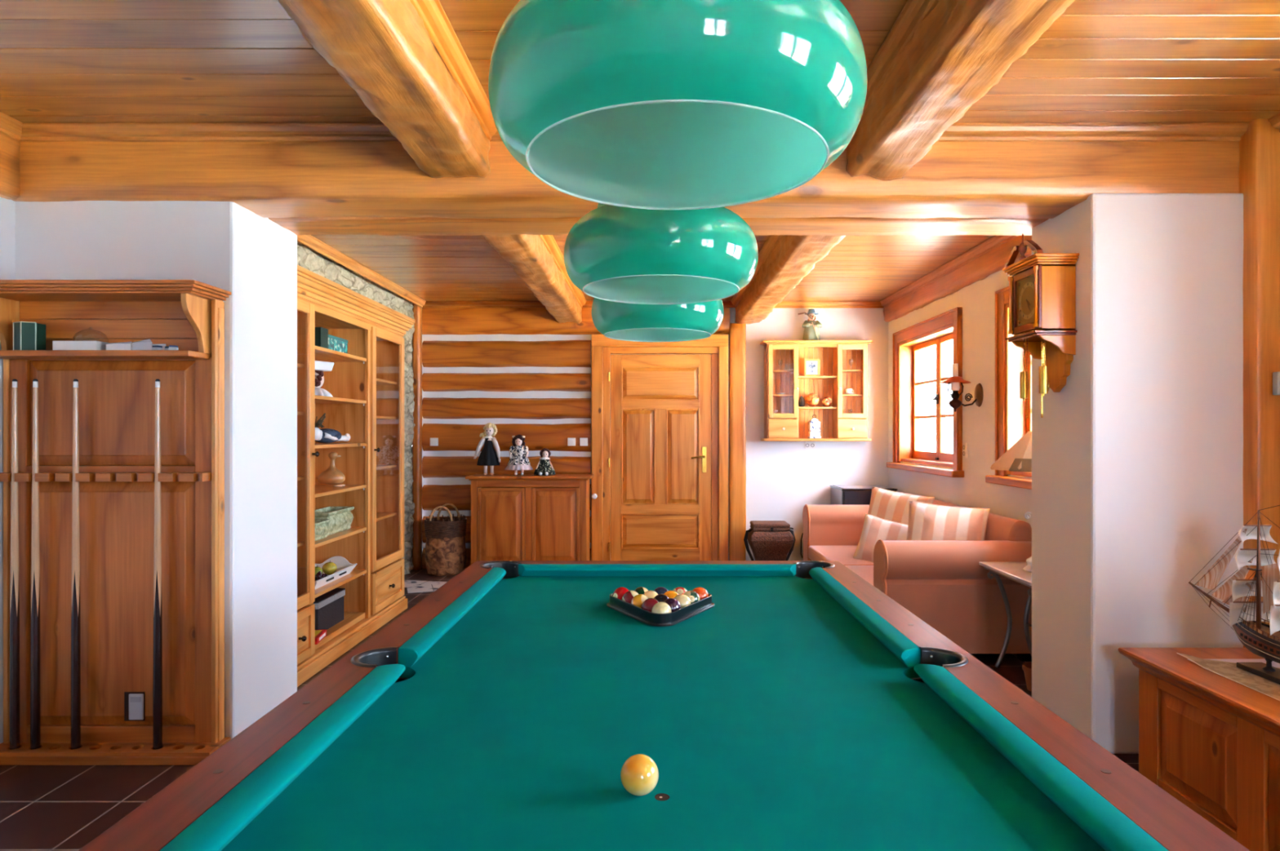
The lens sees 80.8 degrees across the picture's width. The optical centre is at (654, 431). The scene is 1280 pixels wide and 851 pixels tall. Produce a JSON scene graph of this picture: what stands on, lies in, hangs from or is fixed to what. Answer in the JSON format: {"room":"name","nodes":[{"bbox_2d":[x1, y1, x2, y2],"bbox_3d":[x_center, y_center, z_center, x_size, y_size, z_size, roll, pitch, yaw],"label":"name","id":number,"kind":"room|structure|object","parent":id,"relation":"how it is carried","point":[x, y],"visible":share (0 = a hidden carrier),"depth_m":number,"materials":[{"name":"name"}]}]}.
{"room":"games hall","nodes":[
{"label":"games hall","id":0,"kind":"room"},
{"bbox_2d":[0,196,15,744],"bbox_3d":[-2.766,0.010,0.340,0.300,2.580,5.480,0,0,0],"label":"wall","id":1,"kind":"structure","parent":0,"point":[7,206],"depth_m":3.02,"materials":[{"name":"white paint"}]},
{"bbox_2d":[0,132,20,199],"bbox_3d":[-2.601,-1.095,0.323,0.078,0.317,5.445,0,0,0],"label":"trim","id":2,"kind":"structure","parent":1,"relation":"attached to","point":[10,176],"depth_m":3.00,"materials":[{"name":"brown wood"}]},
{"bbox_2d":[0,111,22,141],"bbox_3d":[-2.538,-1.202,0.323,0.055,0.055,5.445,0,0,0],"label":"trim","id":3,"kind":"structure","parent":1,"relation":"attached to","point":[10,126],"depth_m":2.96,"materials":[{"name":"brown wood"}]},
{"bbox_2d":[20,122,399,141],"bbox_3d":[-1.744,-1.202,3.018,1.644,0.055,0.055,0,0,0],"label":"trim","id":4,"kind":"structure","parent":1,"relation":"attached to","point":[31,131],"depth_m":3.01,"materials":[{"name":"brown wood"}]},
{"bbox_2d":[15,200,297,739],"bbox_3d":[-2.321,0.165,3.363,1.191,2.270,0.566,0,0,0],"label":"wall","id":5,"kind":"structure","parent":0,"point":[226,246],"depth_m":3.17,"materials":[{"name":"white paint"}]},
{"bbox_2d":[268,216,1048,235],"bbox_3d":[-0.074,-1.100,3.498,5.083,0.310,0.315,0,0,0],"label":"trim","id":6,"kind":"structure","parent":5,"relation":"on","point":[348,225],"depth_m":3.48,"materials":[{"name":"brown wood"}]},
{"bbox_2d":[297,241,415,575],"bbox_3d":[-2.272,0.035,5.398,0.092,2.530,3.504,0,0,0],"label":"stone wall","id":7,"kind":"structure","parent":0,"point":[308,258],"depth_m":6.83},
{"bbox_2d":[297,235,426,307],"bbox_3d":[-2.172,-1.202,5.400,0.055,0.055,3.500,0,0,0],"label":"trim","id":8,"kind":"structure","parent":7,"relation":"attached to","point":[308,241],"depth_m":5.48,"materials":[{"name":"brown wood"}]},
{"bbox_2d":[412,302,422,570],"bbox_3d":[-2.238,0.035,7.105,0.079,2.530,0.094,0,0,0],"label":"trim","id":9,"kind":"structure","parent":7,"relation":"attached to","point":[417,310],"depth_m":7.06,"materials":[{"name":"brown wood"}]},
{"bbox_2d":[0,568,1138,850],"bbox_3d":[0.000,1.350,2.450,5.800,0.100,10.100,0,0,0],"label":"floor","id":10,"kind":"structure","parent":0,"point":[43,808],"depth_m":2.71,"materials":[{"name":"ceramic"}]},
{"bbox_2d":[0,280,231,765],"bbox_3d":[-2.199,0.364,2.953,0.942,1.872,0.250,0,0,0],"label":"cue rack","id":11,"kind":"object","parent":10,"relation":"on","point":[115,477],"visible":0.99,"depth_m":3.02,"materials":[{"name":"brown wood"}]},
{"bbox_2d":[9,378,20,750],"bbox_3d":[-2.528,0.528,2.975,0.032,1.473,0.032,0,0,0],"label":"stick","id":12,"kind":"object","parent":11,"relation":"on","point":[15,709],"visible":0.88,"depth_m":2.97,"materials":[{"name":"brown wood"}]},
{"bbox_2d":[13,321,45,350],"bbox_3d":[-2.460,-0.371,2.953,0.089,0.115,0.074,0,0,0],"label":"books","id":13,"kind":"object","parent":11,"relation":"on","point":[27,335],"visible":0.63,"depth_m":2.93,"materials":[{"name":"teal"}]},
{"bbox_2d":[30,378,40,750],"bbox_3d":[-2.447,0.528,2.975,0.032,1.473,0.032,0,0,0],"label":"stick","id":14,"kind":"object","parent":11,"relation":"on","point":[35,656],"visible":0.88,"depth_m":2.97,"materials":[{"name":"brown wood"}]},
{"bbox_2d":[71,378,80,750],"bbox_3d":[-2.287,0.528,2.975,0.032,1.473,0.032,0,0,0],"label":"stick","id":15,"kind":"object","parent":11,"relation":"on","point":[75,577],"visible":0.85,"depth_m":2.97,"materials":[{"name":"brown wood"}]},
{"bbox_2d":[52,341,107,350],"bbox_3d":[-2.235,-0.332,2.950,0.170,0.037,0.100,0,0,0],"label":"box","id":16,"kind":"object","parent":11,"relation":"on","point":[56,345],"visible":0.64,"depth_m":2.90,"materials":[{"name":"white"}]},
{"bbox_2d":[0,350,211,359],"bbox_3d":[-2.193,-0.301,2.973,0.814,0.023,0.175,0,0,0],"label":"shelf","id":17,"kind":"object","parent":11,"relation":"attached to","point":[4,354],"depth_m":2.89,"materials":[{"name":"brown wood"}]},
{"bbox_2d":[0,737,231,756],"bbox_3d":[-2.200,1.258,3.000,0.941,0.015,0.150,0,0,0],"label":"shelf","id":18,"kind":"object","parent":11,"relation":"attached to","point":[50,747],"depth_m":2.98,"materials":[{"name":"brown wood"}]},
{"bbox_2d":[104,342,132,350],"bbox_3d":[-2.077,-0.331,2.939,0.095,0.035,0.095,0,0,-14],"label":"box","id":19,"kind":"object","parent":11,"relation":"on","point":[122,345],"visible":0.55,"depth_m":2.92,"materials":[{"name":"white"}]},
{"bbox_2d":[124,692,145,721],"bbox_3d":[-2.085,1.104,3.014,0.082,0.116,0.012,0,0,0],"label":"wall socket","id":20,"kind":"object","parent":11,"relation":"attached to","point":[134,702],"visible":1,"depth_m":3.01,"materials":[{"name":"white"}]},
{"bbox_2d":[130,338,165,350],"bbox_3d":[-1.992,-0.336,2.957,0.100,0.045,0.095,0,0,9],"label":"box","id":21,"kind":"object","parent":11,"relation":"on","point":[146,344],"visible":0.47,"depth_m":2.94,"materials":[{"name":"white"}]},
{"bbox_2d":[152,378,162,750],"bbox_3d":[-1.963,0.528,2.975,0.032,1.473,0.032,0,0,0],"label":"stick","id":22,"kind":"object","parent":11,"relation":"on","point":[157,610],"visible":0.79,"depth_m":2.97,"materials":[{"name":"brown wood"}]},
{"bbox_2d":[297,264,415,687],"bbox_3d":[-1.984,0.235,4.626,0.432,2.130,1.892,0,0,0],"label":"bookcase","id":23,"kind":"object","parent":10,"relation":"on","point":[366,384],"visible":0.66,"depth_m":4.86,"materials":[{"name":"brown wood"}]},
{"bbox_2d":[315,630,326,644],"bbox_3d":[-1.894,1.147,4.197,0.081,0.036,0.190,0,0,-9],"label":"game box","id":24,"kind":"object","parent":23,"relation":"on","point":[320,635],"visible":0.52,"depth_m":4.20,"materials":[{"name":"red"}]},
{"bbox_2d":[315,327,328,348],"bbox_3d":[-1.985,-0.534,4.335,0.170,0.125,0.100,0,0,0],"label":"book","id":25,"kind":"object","parent":23,"relation":"on","point":[321,334],"visible":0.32,"depth_m":4.30,"materials":[{"name":"green paper"}]},
{"bbox_2d":[315,520,330,541],"bbox_3d":[-1.950,0.564,4.270,0.136,0.105,0.225,0,0,0],"label":"planter","id":26,"kind":"object","parent":23,"relation":"on","point":[322,528],"visible":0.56,"depth_m":4.29,"materials":[{"name":"green ceramic"}]},
{"bbox_2d":[315,360,333,396],"bbox_3d":[-1.996,-0.306,4.430,0.237,0.207,0.181,0,0,25],"label":"doll","id":27,"kind":"object","parent":23,"relation":"on","point":[320,366],"visible":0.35,"depth_m":4.39,"materials":[{"name":"beige ceramic"}]},
{"bbox_2d":[313,588,345,630],"bbox_3d":[-2.031,1.069,4.470,0.231,0.192,0.477,0,0,0],"label":"storage box","id":28,"kind":"object","parent":23,"relation":"on","point":[329,606],"visible":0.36,"depth_m":4.46,"materials":[{"name":"black"}]},
{"bbox_2d":[315,452,345,487],"bbox_3d":[-1.998,0.233,4.660,0.149,0.216,0.148,0,0,43],"label":"duck figurine","id":29,"kind":"object","parent":23,"relation":"on","point":[331,476],"visible":1,"depth_m":4.62,"materials":[{"name":"brown wood"}]},
{"bbox_2d":[315,413,350,443],"bbox_3d":[-1.970,-0.019,4.524,0.150,0.178,0.509,0,0,0],"label":"doll","id":30,"kind":"object","parent":23,"relation":"on","point":[323,435],"visible":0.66,"depth_m":4.44,"materials":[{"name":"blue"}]},
{"bbox_2d":[315,506,354,536],"bbox_3d":[-1.990,0.546,4.600,0.166,0.140,0.376,0,0,0],"label":"planter","id":31,"kind":"object","parent":23,"relation":"on","point":[341,518],"visible":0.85,"depth_m":4.59,"materials":[{"name":"green ceramic"}]},
{"bbox_2d":[315,555,357,590],"bbox_3d":[-2.010,0.842,4.470,0.270,0.100,0.627,0,0,0],"label":"serving tray","id":32,"kind":"object","parent":23,"relation":"on","point":[344,567],"visible":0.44,"depth_m":4.68,"materials":[{"name":"white"}]},
{"bbox_2d":[322,560,337,575],"bbox_3d":[-2.010,0.842,4.660,0.086,0.085,0.086,0,0,0],"label":"apple","id":33,"kind":"object","parent":32,"relation":"in","point":[330,568],"visible":0.95,"depth_m":4.63,"materials":[{"name":"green food"}]},
{"bbox_2d":[328,334,347,354],"bbox_3d":[-1.985,-0.523,4.565,0.134,0.103,0.304,0,0,0],"label":"tin","id":34,"kind":"object","parent":23,"relation":"on","point":[336,344],"visible":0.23,"depth_m":4.56,"materials":[{"name":"teal"}]},
{"bbox_2d":[404,580,447,587],"bbox_3d":[-1.980,1.297,6.380,0.400,0.004,0.280,0,0,11],"label":"magazine","id":35,"kind":"object","parent":10,"relation":"on","point":[408,583],"visible":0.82,"depth_m":6.43,"materials":[{"name":"grey paper"}]},
{"bbox_2d":[406,583,444,593],"bbox_3d":[-1.830,1.293,6.220,0.400,0.004,0.280,0,0,-20],"label":"magazine","id":36,"kind":"object","parent":35,"relation":"on","point":[431,588],"visible":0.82,"depth_m":6.18,"materials":[{"name":"grey paper"}]},
{"bbox_2d":[424,503,466,576],"bbox_3d":[-1.917,0.987,6.920,0.383,0.630,0.386,0,0,0],"label":"basket","id":37,"kind":"object","parent":10,"relation":"on","point":[445,545],"visible":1,"depth_m":6.77,"materials":[{"name":"brown wicker"}]},
{"bbox_2d":[465,474,594,564],"bbox_3d":[-1.126,0.850,6.912,1.120,0.900,0.405,0,0,0],"label":"sideboard","id":38,"kind":"object","parent":10,"relation":"on","point":[525,517],"visible":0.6,"depth_m":6.74,"materials":[{"name":"brown wood"}]},
{"bbox_2d":[473,422,501,475],"bbox_3d":[-1.524,0.157,6.900,0.248,0.481,0.149,0,0,0],"label":"doll","id":39,"kind":"object","parent":38,"relation":"on","point":[488,456],"visible":1,"depth_m":6.87,"materials":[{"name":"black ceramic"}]},
{"bbox_2d":[504,434,533,475],"bbox_3d":[-1.240,0.212,6.900,0.262,0.374,0.192,0,0,-7],"label":"doll","id":40,"kind":"object","parent":38,"relation":"on","point":[518,453],"visible":1,"depth_m":6.86,"materials":[{"name":"fabric"}]},
{"bbox_2d":[533,448,555,475],"bbox_3d":[-1.003,0.274,6.893,0.200,0.246,0.169,0,0,-6],"label":"doll","id":41,"kind":"object","parent":38,"relation":"on","point":[544,467],"visible":1,"depth_m":6.86,"materials":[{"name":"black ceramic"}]},
{"bbox_2d":[78,560,1249,850],"bbox_3d":[0.012,0.898,1.665,1.398,0.804,2.490,0,0,0],"label":"pool table","id":42,"kind":"object","parent":10,"relation":"on","point":[807,708],"visible":0.98,"depth_m":1.28,"materials":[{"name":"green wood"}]},
{"bbox_2d":[160,664,405,850],"bbox_3d":[-0.561,0.518,1.093,0.058,0.042,1.061,0,0,0],"label":"cushion","id":43,"kind":"object","parent":42,"relation":"on","point":[240,815],"depth_m":1.13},
{"bbox_2d":[377,666,405,683],"bbox_3d":[-0.594,0.576,1.665,0.118,0.149,0.119,0,0,0],"label":"pocket","id":44,"kind":"object","parent":42,"relation":"on","point":[402,668],"depth_m":1.62,"materials":[{"name":"fabric"}]},
{"bbox_2d":[398,567,506,667],"bbox_3d":[-0.561,0.518,2.237,0.058,0.042,1.061,0,0,0],"label":"cushion","id":45,"kind":"object","parent":42,"relation":"on","point":[421,647],"depth_m":2.03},
{"bbox_2d":[622,591,639,604],"bbox_3d":[-0.069,0.511,2.280,0.057,0.057,0.057,0,0,28],"label":"ball","id":46,"kind":"object","parent":42,"relation":"on","point":[628,596],"visible":0.37,"depth_m":2.26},
{"bbox_2d":[620,754,658,796],"bbox_3d":[-0.021,0.511,1.119,0.057,0.057,0.057,0,0,0],"label":"ball","id":47,"kind":"object","parent":42,"relation":"on","point":[639,774],"visible":1,"depth_m":1.10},
{"bbox_2d":[631,594,648,608],"bbox_3d":[-0.040,0.511,2.228,0.057,0.057,0.057,0,0,9],"label":"ball","id":48,"kind":"object","parent":42,"relation":"on","point":[637,601],"visible":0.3,"depth_m":2.21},
{"bbox_2d":[641,598,658,612],"bbox_3d":[-0.009,0.511,2.176,0.057,0.057,0.057,0,0,0],"label":"ball","id":49,"kind":"object","parent":42,"relation":"on","point":[648,604],"visible":0.41,"depth_m":2.16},
{"bbox_2d":[518,564,795,576],"bbox_3d":[0.012,0.518,2.805,1.046,0.042,0.058,0,0,0],"label":"cushion","id":50,"kind":"object","parent":42,"relation":"on","point":[524,570],"depth_m":2.79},
{"bbox_2d":[606,593,714,626],"bbox_3d":[0.021,0.523,2.228,0.334,0.033,0.300,0,0,0],"label":"ball rack","id":51,"kind":"object","parent":42,"relation":"on","point":[672,619],"visible":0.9,"depth_m":2.17,"materials":[{"name":"black"}]},
{"bbox_2d":[651,602,671,613],"bbox_3d":[0.021,0.511,2.126,0.057,0.057,0.057,0,0,0],"label":"ball","id":52,"kind":"object","parent":42,"relation":"on","point":[660,607],"visible":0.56,"depth_m":2.11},
{"bbox_2d":[663,598,680,612],"bbox_3d":[0.050,0.511,2.176,0.057,0.057,0.057,0,0,0],"label":"ball","id":53,"kind":"object","parent":42,"relation":"on","point":[674,604],"visible":0.38,"depth_m":2.16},
{"bbox_2d":[674,594,690,608],"bbox_3d":[0.081,0.511,2.228,0.057,0.057,0.057,0,0,21],"label":"ball","id":54,"kind":"object","parent":42,"relation":"on","point":[684,601],"visible":0.51,"depth_m":2.21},
{"bbox_2d":[808,567,920,667],"bbox_3d":[0.585,0.518,2.237,0.058,0.042,1.061,0,0,0],"label":"cushion","id":55,"kind":"object","parent":42,"relation":"on","point":[897,648],"depth_m":2.03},
{"bbox_2d":[913,650,924,683],"bbox_3d":[0.618,0.576,1.665,0.118,0.149,0.119,0,0,0],"label":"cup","id":56,"kind":"object","parent":42,"relation":"on","point":[918,655],"depth_m":1.72,"materials":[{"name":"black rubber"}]},
{"bbox_2d":[913,664,1168,850],"bbox_3d":[0.585,0.518,1.093,0.058,0.042,1.061,0,0,0],"label":"cushion","id":57,"kind":"object","parent":42,"relation":"on","point":[1086,816],"depth_m":1.13,"materials":[{"name":"fabric"}]},
{"bbox_2d":[743,520,795,560],"bbox_3d":[1.057,1.064,6.880,0.476,0.472,0.308,0,0,0],"label":"basket","id":58,"kind":"object","parent":10,"relation":"on","point":[768,540],"visible":0.84,"depth_m":6.75,"materials":[{"name":"black wicker"}]},
{"bbox_2d":[830,484,897,505],"bbox_3d":[1.910,0.897,6.891,0.492,0.785,0.462,0,0,0],"label":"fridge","id":59,"kind":"object","parent":10,"relation":"on","point":[841,495],"visible":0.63,"depth_m":6.67,"materials":[{"name":"silver metal"}]},
{"bbox_2d":[802,492,1031,662],"bbox_3d":[1.740,0.906,5.370,0.900,0.788,2.353,0,0,0],"label":"sofa","id":60,"kind":"object","parent":10,"relation":"on","point":[944,584],"visible":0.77,"depth_m":4.23,"materials":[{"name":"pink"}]},
{"bbox_2d":[808,545,873,565],"bbox_3d":[1.640,0.998,5.840,0.700,0.130,0.935,0,0,0],"label":"seat cushion","id":61,"kind":"object","parent":60,"relation":"on","point":[844,554],"depth_m":5.85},
{"bbox_2d":[844,565,873,586],"bbox_3d":[1.640,0.998,4.899,0.700,0.130,0.935,0,0,0],"label":"seat cushion","id":62,"kind":"object","parent":60,"relation":"on","point":[866,572],"depth_m":5.05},
{"bbox_2d":[853,513,908,563],"bbox_3d":[1.530,0.735,4.979,0.397,0.359,0.168,0,0,29],"label":"pillow","id":63,"kind":"object","parent":60,"relation":"on","point":[874,529],"visible":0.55,"depth_m":4.97,"materials":[{"name":"beige fabric"}]},
{"bbox_2d":[867,486,934,524],"bbox_3d":[1.814,0.675,5.639,0.214,0.500,0.549,0,0,-44],"label":"pillow","id":64,"kind":"object","parent":60,"relation":"on","point":[889,505],"visible":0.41,"depth_m":5.61,"materials":[{"name":"beige fabric"}]},
{"bbox_2d":[906,500,990,541],"bbox_3d":[1.815,0.675,4.701,0.511,0.456,0.211,0,0,32],"label":"pillow","id":65,"kind":"object","parent":60,"relation":"on","point":[926,522],"visible":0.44,"depth_m":4.65,"materials":[{"name":"beige fabric"}]},
{"bbox_2d":[978,562,1031,668],"bbox_3d":[1.985,1.007,3.885,0.370,0.571,0.570,0,0,0],"label":"side table","id":66,"kind":"object","parent":10,"relation":"on","point":[1013,571],"visible":0.32,"depth_m":4.09,"materials":[{"name":"wood"}]},
{"bbox_2d":[990,431,1031,573],"bbox_3d":[1.967,0.360,3.874,0.425,0.725,0.431,0,0,22],"label":"table lamp","id":67,"kind":"object","parent":66,"relation":"on","point":[1018,458],"visible":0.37,"depth_m":3.83,"materials":[{"name":"beige fabric"}]},
{"bbox_2d":[1022,662,1031,692],"bbox_3d":[1.930,1.240,3.780,0.144,0.120,0.144,0,0,0],"label":"clay pot","id":68,"kind":"object","parent":10,"relation":"on","point":[1026,667],"visible":0.29,"depth_m":3.77,"materials":[{"name":"brown"}]},
{"bbox_2d":[1117,648,1279,850],"bbox_3d":[2.104,1.061,2.124,0.673,0.478,1.488,0,0,0],"label":"sideboard","id":69,"kind":"object","parent":10,"relation":"on","point":[1209,740],"visible":0.84,"depth_m":2.46,"materials":[{"name":"brown wood"}]},
{"bbox_2d":[1176,653,1279,701],"bbox_3d":[2.114,0.813,2.340,0.421,0.015,0.800,0,0,0],"label":"table runner","id":70,"kind":"object","parent":69,"relation":"on","point":[1228,670],"visible":0.84,"depth_m":2.52,"materials":[{"name":"beige"}]},
{"bbox_2d":[1188,505,1279,684],"bbox_3d":[2.065,0.516,2.488,0.225,0.601,0.815,0,0,3],"label":"model ship","id":71,"kind":"object","parent":70,"relation":"on","point":[1262,640],"visible":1,"depth_m":2.57,"materials":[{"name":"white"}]},
{"bbox_2d":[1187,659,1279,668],"bbox_3d":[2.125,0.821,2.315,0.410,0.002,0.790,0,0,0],"label":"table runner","id":72,"kind":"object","parent":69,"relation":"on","point":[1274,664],"visible":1,"depth_m":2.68,"materials":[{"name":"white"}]},
{"bbox_2d":[0,0,1279,301],"bbox_3d":[0.000,-1.280,2.450,5.800,0.100,10.100,0,0,0],"label":"ceiling","id":73,"kind":"structure","parent":0,"point":[61,60],"depth_m":2.59,"materials":[{"name":"brown wood"}]},
{"bbox_2d":[277,0,490,177],"bbox_3d":[-0.793,-1.141,0.325,0.291,0.248,5.450,0,0,0],"label":"ceiling beam","id":74,"kind":"structure","parent":73,"relation":"attached to","point":[384,50],"depth_m":2.22,"materials":[{"name":"brown wood"}]},
{"bbox_2d":[409,0,497,141],"bbox_3d":[-0.639,-1.202,0.323,0.055,0.055,5.445,0,0,0],"label":"trim","id":75,"kind":"structure","parent":73,"relation":"attached to","point":[440,30],"depth_m":2.41,"materials":[{"name":"brown wood"}]},
{"bbox_2d":[591,297,724,342],"bbox_3d":[0.011,-0.764,2.340,0.410,0.932,0.410,0,0,24],"label":"pendant lamp","id":76,"kind":"object","parent":73,"relation":"hanging from","point":[625,322],"visible":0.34,"depth_m":2.20,"materials":[{"name":"green glass"}]},
{"bbox_2d":[564,203,758,304],"bbox_3d":[0.015,-0.764,1.600,0.410,0.932,0.410,0,0,9],"label":"pendant lamp","id":77,"kind":"object","parent":73,"relation":"hanging from","point":[612,253],"visible":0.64,"depth_m":1.45,"materials":[{"name":"green glass"}]},
{"bbox_2d":[488,0,867,209],"bbox_3d":[0.025,-0.763,0.840,0.410,0.934,0.410,0,0,-9],"label":"pendant lamp","id":78,"kind":"object","parent":73,"relation":"hanging from","point":[650,104],"visible":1,"depth_m":0.71,"materials":[{"name":"green glass"}]},
{"bbox_2d":[734,235,845,324],"bbox_3d":[0.897,-1.140,5.400,0.277,0.249,3.500,0,0,0],"label":"beam","id":79,"kind":"structure","parent":73,"relation":"attached to","point":[794,256],"depth_m":4.96,"materials":[{"name":"brown wood"}]},
{"bbox_2d":[860,0,939,119],"bbox_3d":[0.750,-1.202,0.323,0.055,0.055,5.445,0,0,0],"label":"trim","id":80,"kind":"structure","parent":73,"relation":"attached to","point":[913,12],"depth_m":2.31,"materials":[{"name":"brown wood"}]},
{"bbox_2d":[845,0,1074,180],"bbox_3d":[0.899,-1.141,0.325,0.280,0.249,5.450,0,0,0],"label":"ceiling beam","id":81,"kind":"structure","parent":73,"relation":"attached to","point":[962,49],"depth_m":2.22,"materials":[{"name":"brown wood"}]},
{"bbox_2d":[937,122,1248,141],"bbox_3d":[1.744,-1.202,3.018,1.445,0.055,0.055,0,0,0],"label":"trim","id":82,"kind":"structure","parent":73,"relation":"attached to","point":[957,131],"depth_m":3.01,"materials":[{"name":"brown wood"}]},
{"bbox_2d":[1267,112,1279,132],"bbox_3d":[2.439,-1.202,0.300,0.055,0.055,5.400,0,0,0],"label":"trim","id":83,"kind":"structure","parent":73,"relation":"attached to","point":[1274,120],"depth_m":2.94,"materials":[{"name":"brown wood"}]},
{"bbox_2d":[422,307,888,568],"bbox_3d":[0.000,0.070,7.289,4.600,2.701,0.322,0,0,0],"label":"wall","id":84,"kind":"structure","parent":0,"point":[523,371],"depth_m":7.15,"materials":[{"name":"brown wood"}]},
{"bbox_2d":[422,301,545,307],"bbox_3d":[-1.558,-1.202,7.103,1.285,0.055,0.055,0,0,0],"label":"trim","id":85,"kind":"structure","parent":84,"relation":"attached to","point":[428,304],"depth_m":7.10,"materials":[{"name":"brown wood"}]},
{"bbox_2d":[482,234,582,324],"bbox_3d":[-0.803,-1.140,5.400,0.254,0.249,3.500,0,0,0],"label":"beam","id":86,"kind":"structure","parent":84,"relation":"attached to","point":[527,255],"depth_m":4.96,"materials":[{"name":"brown wood"}]},
{"bbox_2d":[538,235,586,307],"bbox_3d":[-0.662,-1.202,5.400,0.055,0.055,3.500,0,0,0],"label":"trim","id":87,"kind":"structure","parent":84,"relation":"attached to","point":[548,241],"depth_m":5.30,"materials":[{"name":"brown wood"}]},
{"bbox_2d":[591,334,728,560],"bbox_3d":[0.054,0.191,7.150,1.294,2.218,0.121,0,0,0],"label":"door","id":88,"kind":"structure","parent":84,"relation":"in","point":[660,410],"depth_m":7.15,"materials":[{"name":"brown wood"}]},
{"bbox_2d":[728,323,746,560],"bbox_3d":[0.792,0.138,7.135,0.158,2.325,0.073,0,0,0],"label":"trim","id":89,"kind":"structure","parent":84,"relation":"attached to","point":[737,334],"depth_m":7.10,"materials":[{"name":"brown wood"}]},
{"bbox_2d":[730,235,782,307],"bbox_3d":[0.750,-1.202,5.400,0.055,0.055,3.500,0,0,0],"label":"trim","id":90,"kind":"structure","parent":84,"relation":"attached to","point":[772,241],"depth_m":5.20,"materials":[{"name":"brown wood"}]},
{"bbox_2d":[760,340,872,441],"bbox_3d":[1.515,-0.378,7.044,1.015,0.935,0.212,0,0,0],"label":"upper cabinet","id":91,"kind":"object","parent":84,"relation":"attached to","point":[837,375],"visible":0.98,"depth_m":7.07,"materials":[{"name":"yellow wood"}]},
{"bbox_2d":[798,308,822,340],"bbox_3d":[1.458,-0.997,7.052,0.233,0.307,0.142,0,0,0],"label":"doll","id":92,"kind":"object","parent":91,"relation":"on","point":[811,332],"visible":0.98,"depth_m":7.02,"materials":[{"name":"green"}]},
{"bbox_2d":[804,359,819,376],"bbox_3d":[1.483,-0.601,7.070,0.145,0.165,0.016,0,0,0],"label":"picture frame","id":93,"kind":"object","parent":91,"relation":"on","point":[811,366],"visible":0.94,"depth_m":7.07,"materials":[{"name":"white wood"}]},
{"bbox_2d":[805,393,818,407],"bbox_3d":[1.487,-0.297,7.056,0.119,0.130,0.111,0,0,0],"label":"decorative plate","id":94,"kind":"object","parent":91,"relation":"on","point":[812,399],"visible":1,"depth_m":7.02,"materials":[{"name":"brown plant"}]},
{"bbox_2d":[807,414,821,438],"bbox_3d":[1.504,-0.049,7.060,0.110,0.224,0.094,0,0,0],"label":"lantern","id":95,"kind":"object","parent":91,"relation":"on","point":[814,424],"visible":0.98,"depth_m":7.02,"materials":[{"name":"white metal"}]},
{"bbox_2d":[773,301,883,308],"bbox_3d":[1.625,-1.202,7.122,1.205,0.055,0.055,0,0,0],"label":"trim","id":96,"kind":"structure","parent":84,"relation":"attached to","point":[784,304],"depth_m":7.11,"materials":[{"name":"brown wood"}]},
{"bbox_2d":[880,235,1017,307],"bbox_3d":[2.159,-1.202,5.400,0.055,0.055,3.500,0,0,0],"label":"trim","id":97,"kind":"structure","parent":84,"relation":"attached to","point":[996,241],"depth_m":5.46,"materials":[{"name":"brown wood"}]},
{"bbox_2d":[888,270,1031,528],"bbox_3d":[2.367,0.010,5.550,0.280,2.580,4.100,0,0,0],"label":"wall","id":98,"kind":"structure","parent":0,"point":[977,300],"depth_m":5.27,"materials":[{"name":"white paint"}]},
{"bbox_2d":[886,306,964,477],"bbox_3d":[2.262,-0.285,6.165,0.250,1.230,1.530,0,0,0],"label":"window","id":99,"kind":"structure","parent":98,"relation":"in","point":[937,331],"depth_m":6.32,"materials":[{"name":"brown wood"}]},
{"bbox_2d":[883,235,1031,322],"bbox_3d":[2.216,-1.143,5.400,0.077,0.234,3.500,0,0,0],"label":"trim","id":100,"kind":"structure","parent":98,"relation":"attached to","point":[993,261],"depth_m":5.43,"materials":[{"name":"brown wood"}]},
{"bbox_2d":[939,363,982,412],"bbox_3d":[2.094,-0.300,5.150,0.266,0.330,0.201,0,0,0],"label":"sconce","id":101,"kind":"object","parent":98,"relation":"attached to","point":[955,380],"visible":1,"depth_m":5.13,"materials":[{"name":"brown metal"}]},
{"bbox_2d":[985,286,1031,489],"bbox_3d":[2.262,-0.285,4.215,0.250,1.230,1.290,0,0,0],"label":"window","id":102,"kind":"structure","parent":98,"relation":"in","point":[1011,423],"depth_m":4.70,"materials":[{"name":"brown wood"}]},
{"bbox_2d":[1031,193,1243,754],"bbox_3d":[2.314,0.169,3.271,1.105,2.262,0.498,0,0,0],"label":"wall","id":103,"kind":"structure","parent":0,"point":[1137,460],"depth_m":3.02,"materials":[{"name":"white paint"}]},
{"bbox_2d":[13,141,1239,218],"bbox_3d":[-0.074,-1.097,3.193,5.083,0.316,0.307,0,0,0],"label":"beam","id":104,"kind":"structure","parent":103,"relation":"on","point":[1006,180],"depth_m":3.05,"materials":[{"name":"brown wood"}]},
{"bbox_2d":[1002,233,1079,418],"bbox_3d":[1.670,-0.459,3.262,0.182,0.802,0.300,0,0,0],"label":"wall clock","id":105,"kind":"object","parent":103,"relation":"attached to","point":[1042,286],"visible":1,"depth_m":3.17,"materials":[{"name":"brown wood"}]},
{"bbox_2d":[1238,118,1279,648],"bbox_3d":[2.427,0.035,3.015,0.124,2.530,0.124,0,0,0],"label":"trim","id":106,"kind":"structure","parent":103,"relation":"attached to","point":[1259,177],"depth_m":2.96,"materials":[{"name":"brown wood"}]},
{"bbox_2d":[1272,372,1279,395],"bbox_3d":[2.449,-0.188,2.936,0.050,0.090,0.028,0,0,0],"label":"wall socket","id":107,"kind":"object","parent":103,"relation":"attached to","point":[1276,375],"visible":1,"depth_m":2.93,"materials":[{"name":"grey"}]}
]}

